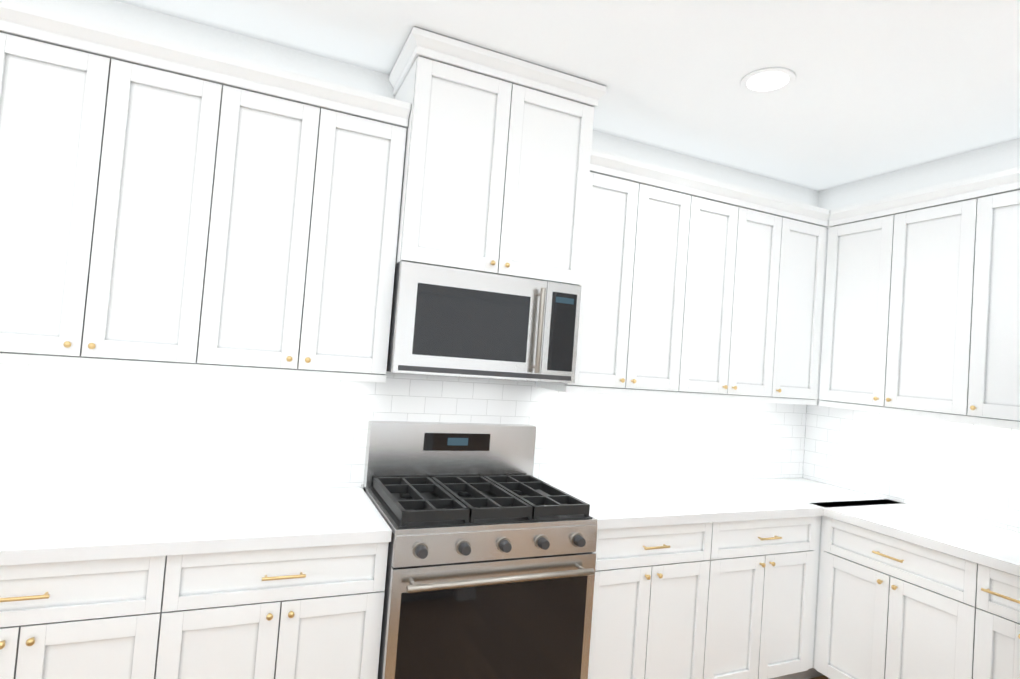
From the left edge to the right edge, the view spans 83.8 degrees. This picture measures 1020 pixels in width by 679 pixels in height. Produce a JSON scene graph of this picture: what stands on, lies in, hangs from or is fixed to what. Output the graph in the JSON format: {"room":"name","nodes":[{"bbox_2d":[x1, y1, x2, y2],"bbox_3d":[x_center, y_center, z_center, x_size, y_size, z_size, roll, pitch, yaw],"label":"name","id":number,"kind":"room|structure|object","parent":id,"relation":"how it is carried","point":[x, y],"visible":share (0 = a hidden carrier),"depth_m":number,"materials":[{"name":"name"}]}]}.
{"room":"kitchen","nodes":[
{"label":"kitchen","id":0,"kind":"room"},
{"bbox_2d":[5,0,818,494],"bbox_3d":[-0.514,0.198,2.666,5.545,2.770,0.150,5,-2,-24],"label":"wall","id":1,"kind":"structure","parent":0,"point":[179,30],"depth_m":2.42,"materials":[{"name":"paint"}]},
{"bbox_2d":[0,0,247,367],"bbox_3d":[-1.386,-0.475,2.017,0.720,1.074,0.330,5,-2,-24],"label":"upper cabinet","id":2,"kind":"object","parent":1,"relation":"attached to","point":[169,206],"depth_m":1.87,"materials":[{"name":"paint"}]},
{"bbox_2d":[220,62,410,379],"bbox_3d":[-0.839,-0.425,2.259,0.720,1.074,0.330,5,-2,-24],"label":"upper cabinet","id":3,"kind":"object","parent":1,"relation":"attached to","point":[311,269],"depth_m":2.12,"materials":[{"name":"paint"}]},
{"bbox_2d":[0,363,807,494],"bbox_3d":[-0.032,0.442,2.791,4.225,0.534,0.010,5,-2,-24],"label":"tile backsplash","id":4,"kind":"structure","parent":1,"relation":"attached to","point":[68,429],"depth_m":2.42,"materials":[{"name":"tile"}]},
{"bbox_2d":[389,27,606,285],"bbox_3d":[-0.091,-0.713,2.530,0.875,0.891,0.439,5,-2,-24],"label":"upper cabinet","id":5,"kind":"object","parent":1,"relation":"attached to","point":[496,166],"visible":0.96,"depth_m":2.34,"materials":[{"name":"paint"}]},
{"bbox_2d":[387,261,580,382],"bbox_3d":[-0.139,-0.054,2.502,0.802,0.428,0.451,5,-2,-24],"label":"microwave","id":6,"kind":"object","parent":5,"relation":"attached to","point":[446,321],"visible":0.94,"depth_m":2.31,"materials":[{"name":"grey metal"}]},
{"bbox_2d":[536,149,707,396],"bbox_3d":[0.547,-0.299,2.872,0.696,1.074,0.330,5,-2,-24],"label":"upper cabinet","id":7,"kind":"object","parent":1,"relation":"attached to","point":[697,287],"depth_m":2.72,"materials":[{"name":"paint"}]},
{"bbox_2d":[692,179,775,400],"bbox_3d":[1.100,-0.248,3.116,0.756,1.074,0.330,5,-2,-24],"label":"upper cabinet","id":8,"kind":"object","parent":1,"relation":"attached to","point":[736,255],"depth_m":2.96,"materials":[{"name":"paint"}]},
{"bbox_2d":[764,196,831,404],"bbox_3d":[1.547,-0.209,3.279,0.438,1.074,0.394,5,-2,-24],"label":"upper cabinet","id":9,"kind":"object","parent":1,"relation":"attached to","point":[794,367],"depth_m":3.17,"materials":[{"name":"paint"}]},
{"bbox_2d":[116,0,1019,190],"bbox_3d":[1.863,-1.210,-1.616,12.000,0.100,10.008,5,-2,-24],"label":"ceiling","id":10,"kind":"structure","parent":0,"point":[877,88],"depth_m":2.26,"materials":[{"name":"paint"}]},
{"bbox_2d":[741,67,795,92],"bbox_3d":[1.074,-1.079,2.371,0.209,0.009,0.209,4,-2,21],"label":"recessed light","id":11,"kind":"object","parent":10,"relation":"in","point":[769,80],"visible":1,"depth_m":2.34,"materials":[{"name":"paint"}]},
{"bbox_2d":[810,675,827,678],"bbox_3d":[1.646,1.650,-1.715,12.000,0.100,10.008,5,-2,-24],"label":"floor","id":12,"kind":"structure","parent":0,"point":[823,677],"depth_m":2.96,"materials":[{"name":"brown wood"}]},
{"bbox_2d":[0,555,195,678],"bbox_3d":[-1.462,1.048,1.834,0.739,0.876,0.600,5,-2,-24],"label":"base cabinet","id":13,"kind":"object","parent":12,"relation":"on","point":[109,618],"depth_m":1.64,"materials":[{"name":"paint"}]},
{"bbox_2d":[184,543,388,678],"bbox_3d":[-0.903,1.099,2.081,0.728,0.876,0.600,5,-2,-24],"label":"base cabinet","id":14,"kind":"object","parent":12,"relation":"on","point":[257,584],"depth_m":1.84,"materials":[{"name":"paint"}]},
{"bbox_2d":[0,487,391,566],"bbox_3d":[-1.146,0.617,1.961,1.348,0.040,0.625,5,-2,-24],"label":"countertop","id":15,"kind":"structure","parent":14,"relation":"on","point":[70,527],"depth_m":1.87,"materials":[{"name":"white stone"}]},
{"bbox_2d":[363,421,597,678],"bbox_3d":[-0.164,0.996,2.341,0.802,1.210,0.722,5,-2,-24],"label":"range","id":16,"kind":"object","parent":12,"relation":"on","point":[491,565],"visible":0.98,"depth_m":2.12,"materials":[{"name":"grey metal"}]},
{"bbox_2d":[588,526,702,678],"bbox_3d":[0.494,1.226,2.694,0.707,0.876,0.610,5,-2,-24],"label":"base cabinet","id":17,"kind":"object","parent":12,"relation":"on","point":[645,624],"depth_m":2.41,"materials":[{"name":"paint"}]},
{"bbox_2d":[695,514,834,678],"bbox_3d":[1.080,1.279,2.920,0.793,0.876,0.670,5,-2,-24],"label":"base cabinet","id":18,"kind":"object","parent":12,"relation":"on","point":[787,578],"depth_m":2.69,"materials":[{"name":"paint"}]},
{"bbox_2d":[547,478,894,529],"bbox_3d":[1.102,0.822,2.955,1.960,0.040,0.625,5,-2,-24],"label":"countertop","id":19,"kind":"structure","parent":18,"relation":"on","point":[614,505],"depth_m":2.81,"materials":[{"name":"white stone"}]},
{"bbox_2d":[827,522,954,678],"bbox_3d":[1.947,1.334,2.626,0.600,0.876,0.750,5,-2,-24],"label":"base cabinet","id":20,"kind":"object","parent":12,"relation":"on","point":[891,598],"depth_m":2.53,"materials":[{"name":"paint"}]},
{"bbox_2d":[823,502,1019,577],"bbox_3d":[1.988,0.877,2.598,0.625,0.040,0.925,5,-2,-24],"label":"countertop","id":21,"kind":"structure","parent":20,"relation":"on","point":[996,548],"depth_m":2.52,"materials":[{"name":"white stone"}]},
{"bbox_2d":[947,558,1019,678],"bbox_3d":[2.101,1.334,2.278,0.600,0.876,0.250,5,-2,-24],"label":"base cabinet","id":22,"kind":"object","parent":12,"relation":"on","point":[985,604],"depth_m":2.20,"materials":[{"name":"paint"}]},
{"bbox_2d":[803,138,1019,532],"bbox_3d":[2.621,0.420,2.225,0.150,2.770,3.193,5,-2,-24],"label":"wall","id":23,"kind":"structure","parent":0,"point":[1003,156],"depth_m":3.10,"materials":[{"name":"paint"}]},
{"bbox_2d":[820,172,995,420],"bbox_3d":[2.062,-0.182,2.935,0.394,1.074,0.820,5,-2,-24],"label":"upper cabinet","id":24,"kind":"object","parent":23,"relation":"attached to","point":[910,273],"depth_m":2.80,"materials":[{"name":"paint"}]},
{"bbox_2d":[804,405,1019,531],"bbox_3d":[2.186,0.642,2.975,0.002,0.483,1.448,5,-2,-24],"label":"tile backsplash","id":25,"kind":"structure","parent":23,"relation":"attached to","point":[970,471],"depth_m":3.00,"materials":[{"name":"tile"}]},
{"bbox_2d":[984,167,1019,424],"bbox_3d":[2.299,-0.180,2.477,0.330,1.074,0.450,5,-2,-24],"label":"upper cabinet","id":26,"kind":"object","parent":23,"relation":"attached to","point":[1002,387],"depth_m":2.46,"materials":[{"name":"paint"}]}
]}

